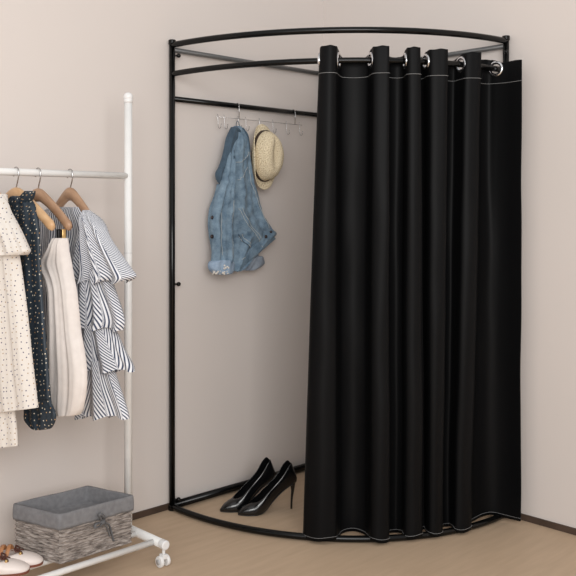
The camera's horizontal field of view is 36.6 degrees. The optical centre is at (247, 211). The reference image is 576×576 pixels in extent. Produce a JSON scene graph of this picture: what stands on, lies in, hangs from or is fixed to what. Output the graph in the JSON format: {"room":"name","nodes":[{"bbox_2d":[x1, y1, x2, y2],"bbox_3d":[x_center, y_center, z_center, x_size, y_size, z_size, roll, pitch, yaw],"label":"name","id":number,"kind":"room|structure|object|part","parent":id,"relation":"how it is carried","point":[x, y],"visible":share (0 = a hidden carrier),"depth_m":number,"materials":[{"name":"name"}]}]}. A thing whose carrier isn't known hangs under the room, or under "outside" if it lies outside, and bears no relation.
{"room":"clothing store","nodes":[
{"label":"clothing store","id":0,"kind":"room"},
{"bbox_2d":[0,0,322,546],"bbox_3d":[-1.850,-0.177,2.390,6.000,2.900,0.120,0,0,-43],"label":"wall","id":1,"kind":"structure","parent":0,"point":[67,67],"depth_m":3.72,"materials":[{"name":"paint"}]},
{"bbox_2d":[14,503,168,547],"bbox_3d":[-1.809,1.260,2.341,5.993,0.026,0.007,0,0,-43],"label":"baseboard","id":2,"kind":"structure","parent":1,"relation":"attached to","point":[164,507],"depth_m":3.64,"materials":[{"name":"brown wood"}]},
{"bbox_2d":[20,470,575,575],"bbox_3d":[0.244,1.323,0.240,6.120,0.100,6.120,0,0,-43],"label":"floor","id":3,"kind":"structure","parent":0,"point":[503,547],"depth_m":3.25,"materials":[{"name":"brown wood"}]},
{"bbox_2d":[0,92,170,575],"bbox_3d":[-0.786,0.413,2.925,1.013,1.721,0.417,0,0,-43],"label":"rack","id":4,"kind":"object","parent":3,"relation":"on","point":[149,539],"visible":0.58,"depth_m":3.23,"materials":[{"name":"white metal"}]},
{"bbox_2d":[0,552,29,575],"bbox_3d":[-0.837,1.149,2.844,0.238,0.066,0.081,0,0,-6],"label":"shoe","id":5,"kind":"object","parent":4,"relation":"on","point":[9,566],"visible":1,"depth_m":2.83,"materials":[{"name":"white leather"}]},
{"bbox_2d":[0,544,42,567],"bbox_3d":[-0.808,1.149,2.908,0.238,0.066,0.081,0,0,-6],"label":"shoe","id":6,"kind":"object","parent":4,"relation":"on","point":[33,559],"visible":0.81,"depth_m":2.90,"materials":[{"name":"white leather"}]},
{"bbox_2d":[6,167,54,230],"bbox_3d":[-0.784,-0.047,2.933,0.035,0.214,0.492,0,0,-43],"label":"clothes hanger","id":7,"kind":"object","parent":4,"relation":"hanging from","point":[42,215],"visible":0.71,"depth_m":2.80,"materials":[{"name":"brown wood"}]},
{"bbox_3d":[-0.784,-0.012,2.933,0.035,0.144,0.492,0,0,-43],"label":"arm","id":8,"kind":"part","parent":7,"relation":"part of","materials":[{"name":"brown wood"}]},
{"bbox_2d":[8,191,55,429],"bbox_3d":[-0.785,0.318,2.904,0.058,0.774,0.488,0,0,-43],"label":"dress","id":9,"kind":"object","parent":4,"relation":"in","point":[23,208],"visible":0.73,"depth_m":2.79,"materials":[{"name":"black fabric"}]},
{"bbox_2d":[33,167,71,237],"bbox_3d":[-0.723,-0.026,2.990,0.037,0.255,0.425,0,0,-41],"label":"clothes hanger","id":10,"kind":"object","parent":4,"relation":"hanging from","point":[41,196],"visible":0.64,"depth_m":2.89,"materials":[{"name":"brown wood"}]},
{"bbox_3d":[-0.723,-0.011,2.990,0.035,0.144,0.426,0,0,-43],"label":"arm","id":11,"kind":"part","parent":10,"relation":"part of","materials":[{"name":"brown wood"}]},
{"bbox_2d":[41,238,86,416],"bbox_3d":[-0.615,0.379,2.852,0.079,0.589,0.281,0,0,-43],"label":"garment","id":12,"kind":"object","parent":10,"relation":"hanging from","point":[67,363],"visible":0.93,"depth_m":2.79,"materials":[{"name":"white fabric"}]},
{"bbox_2d":[56,169,89,211],"bbox_3d":[-0.631,-0.051,3.076,0.035,0.206,0.322,0,0,-43],"label":"clothes hanger","id":13,"kind":"object","parent":4,"relation":"hanging from","point":[71,194],"visible":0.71,"depth_m":3.05,"materials":[{"name":"brown wood"}]},
{"bbox_3d":[-0.631,-0.018,3.076,0.035,0.141,0.322,0,0,-43],"label":"arm","id":14,"kind":"part","parent":13,"relation":"part of","materials":[{"name":"brown wood"}]},
{"bbox_2d":[13,486,133,563],"bbox_3d":[-0.603,1.096,3.049,0.376,0.171,0.243,0,0,-43],"label":"storage basket","id":15,"kind":"object","parent":4,"relation":"on","point":[74,524],"visible":0.97,"depth_m":2.99,"materials":[{"name":"grey wicker"}]},
{"bbox_2d":[38,207,136,420],"bbox_3d":[-0.580,0.368,2.994,0.110,0.772,0.637,0,0,-43],"label":"striped dress","id":16,"kind":"object","parent":4,"relation":"hanging from","point":[98,264],"visible":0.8,"depth_m":2.86,"materials":[{"name":"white fabric"}]},
{"bbox_3d":[-0.448,0.383,3.247,0.030,1.620,0.030,0,0,-43],"label":"post","id":17,"kind":"part","parent":4,"relation":"part of","materials":[{"name":"white metal"}]},
{"bbox_2d":[220,457,275,512],"bbox_3d":[-0.001,1.171,3.732,0.256,0.203,0.078,0,0,-23],"label":"shoe","id":18,"kind":"object","parent":3,"relation":"on","point":[265,473],"visible":0.88,"depth_m":3.73,"materials":[{"name":"black leather"}]},
{"bbox_2d":[238,460,296,515],"bbox_3d":[0.083,1.171,3.687,0.266,0.203,0.078,0,0,-21],"label":"shoe","id":19,"kind":"object","parent":3,"relation":"on","point":[286,477],"visible":1,"depth_m":3.68,"materials":[{"name":"black leather"}]},
{"bbox_2d":[168,27,509,541],"bbox_3d":[0.380,0.269,3.660,0.998,2.008,1.061,0,0,-43],"label":"frame","id":20,"kind":"object","parent":3,"relation":"on","point":[177,504],"visible":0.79,"depth_m":3.63,"materials":[{"name":"black metal"}]},
{"bbox_3d":[-0.324,0.277,3.705,0.026,1.992,0.026,0,0,-43],"label":"post","id":21,"kind":"part","parent":20,"relation":"part of","materials":[{"name":"black metal"}]},
{"bbox_3d":[0.028,1.253,4.035,0.965,0.032,0.032,0,0,-43],"label":"wall rail","id":22,"kind":"part","parent":20,"relation":"part of","materials":[{"name":"black metal"}]},
{"bbox_3d":[0.028,-0.484,4.035,0.965,0.023,0.023,0,0,-43],"label":"hanging rail","id":23,"kind":"part","parent":20,"relation":"part of","materials":[{"name":"black metal"}]},
{"bbox_3d":[0.028,-0.693,4.035,0.965,0.021,0.021,0,0,-43],"label":"wall rail","id":24,"kind":"part","parent":20,"relation":"part of","materials":[{"name":"grey metal"}]},
{"bbox_2d":[216,103,302,135],"bbox_3d":[0.061,-0.434,4.049,0.556,0.129,0.054,0,0,-43],"label":"hook rail","id":25,"kind":"object","parent":20,"relation":"hanging from","point":[224,117],"visible":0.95,"depth_m":4.02,"materials":[{"name":"silver metal"}]},
{"bbox_2d":[208,121,276,274],"bbox_3d":[-0.029,-0.068,3.909,0.099,0.688,0.455,0,0,42],"label":"denim jacket","id":26,"kind":"object","parent":25,"relation":"hanging from","point":[239,230],"visible":1,"depth_m":3.86,"materials":[{"name":"blue fabric"}]},
{"bbox_2d":[251,124,283,189],"bbox_3d":[0.095,-0.255,3.980,0.191,0.304,0.107,0,0,-43],"label":"straw hat","id":27,"kind":"object","parent":25,"relation":"hanging from","point":[267,153],"visible":1,"depth_m":3.94,"materials":[{"name":"brown wicker"}]},
{"bbox_3d":[0.100,-0.259,3.975,0.148,0.232,0.092,0,0,-43],"label":"crown","id":28,"kind":"part","parent":27,"relation":"part of","materials":[{"name":"wicker"}]},
{"bbox_3d":[0.367,-0.589,3.517,1.419,0.024,0.311,0,0,3],"label":"curtain rod","id":29,"kind":"part","parent":20,"relation":"part of","materials":[{"name":"black metal"}]},
{"bbox_3d":[0.366,1.257,3.499,1.422,0.026,0.345,0,0,3],"label":"curved rail","id":30,"kind":"part","parent":20,"relation":"part of","materials":[{"name":"black metal"}]},
{"bbox_3d":[0.368,-0.713,3.531,1.419,0.026,0.285,0,0,3],"label":"curved rail","id":31,"kind":"part","parent":20,"relation":"part of","materials":[{"name":"black metal"}]},
{"bbox_2d":[303,45,521,542],"bbox_3d":[0.659,0.311,3.425,0.898,1.901,0.178,0,0,-13],"label":"curtain","id":32,"kind":"object","parent":20,"relation":"hanging from","point":[413,420],"visible":0.98,"depth_m":3.41,"materials":[{"name":"black fabric"}]},
{"bbox_3d":[0.729,-0.693,3.993,0.021,0.021,1.018,0,0,-43],"label":"wall rail","id":33,"kind":"part","parent":20,"relation":"part of","materials":[{"name":"grey metal"}]},
{"bbox_3d":[1.076,0.277,3.621,0.026,1.992,0.026,0,0,-43],"label":"post","id":34,"kind":"part","parent":20,"relation":"part of","materials":[{"name":"black metal"}]},
{"bbox_2d":[323,0,575,527],"bbox_3d":[2.434,-0.177,2.290,0.120,2.900,6.120,0,0,-43],"label":"wall","id":35,"kind":"structure","parent":0,"point":[542,33],"depth_m":3.54,"materials":[{"name":"paint"}]},
{"bbox_2d":[521,513,575,534],"bbox_3d":[2.429,1.260,2.203,0.007,0.026,6.000,0,0,-43],"label":"baseboard","id":36,"kind":"structure","parent":35,"relation":"attached to","point":[556,526],"depth_m":3.50,"materials":[{"name":"brown wood"}]},
{"bbox_3d":[-0.848,-0.083,2.873,0.035,0.141,0.180,0,0,-43],"label":"clothes hanger","id":37,"kind":"object","parent":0,"visible":0},
{"bbox_2d":[0,194,38,447],"bbox_3d":[-0.835,0.386,2.819,0.094,0.892,0.544,0,0,-43],"label":"dress","id":38,"kind":"object","parent":37,"relation":"hanging from","point":[18,391],"visible":1,"depth_m":2.69,"materials":[{"name":"fabric"}]}
]}

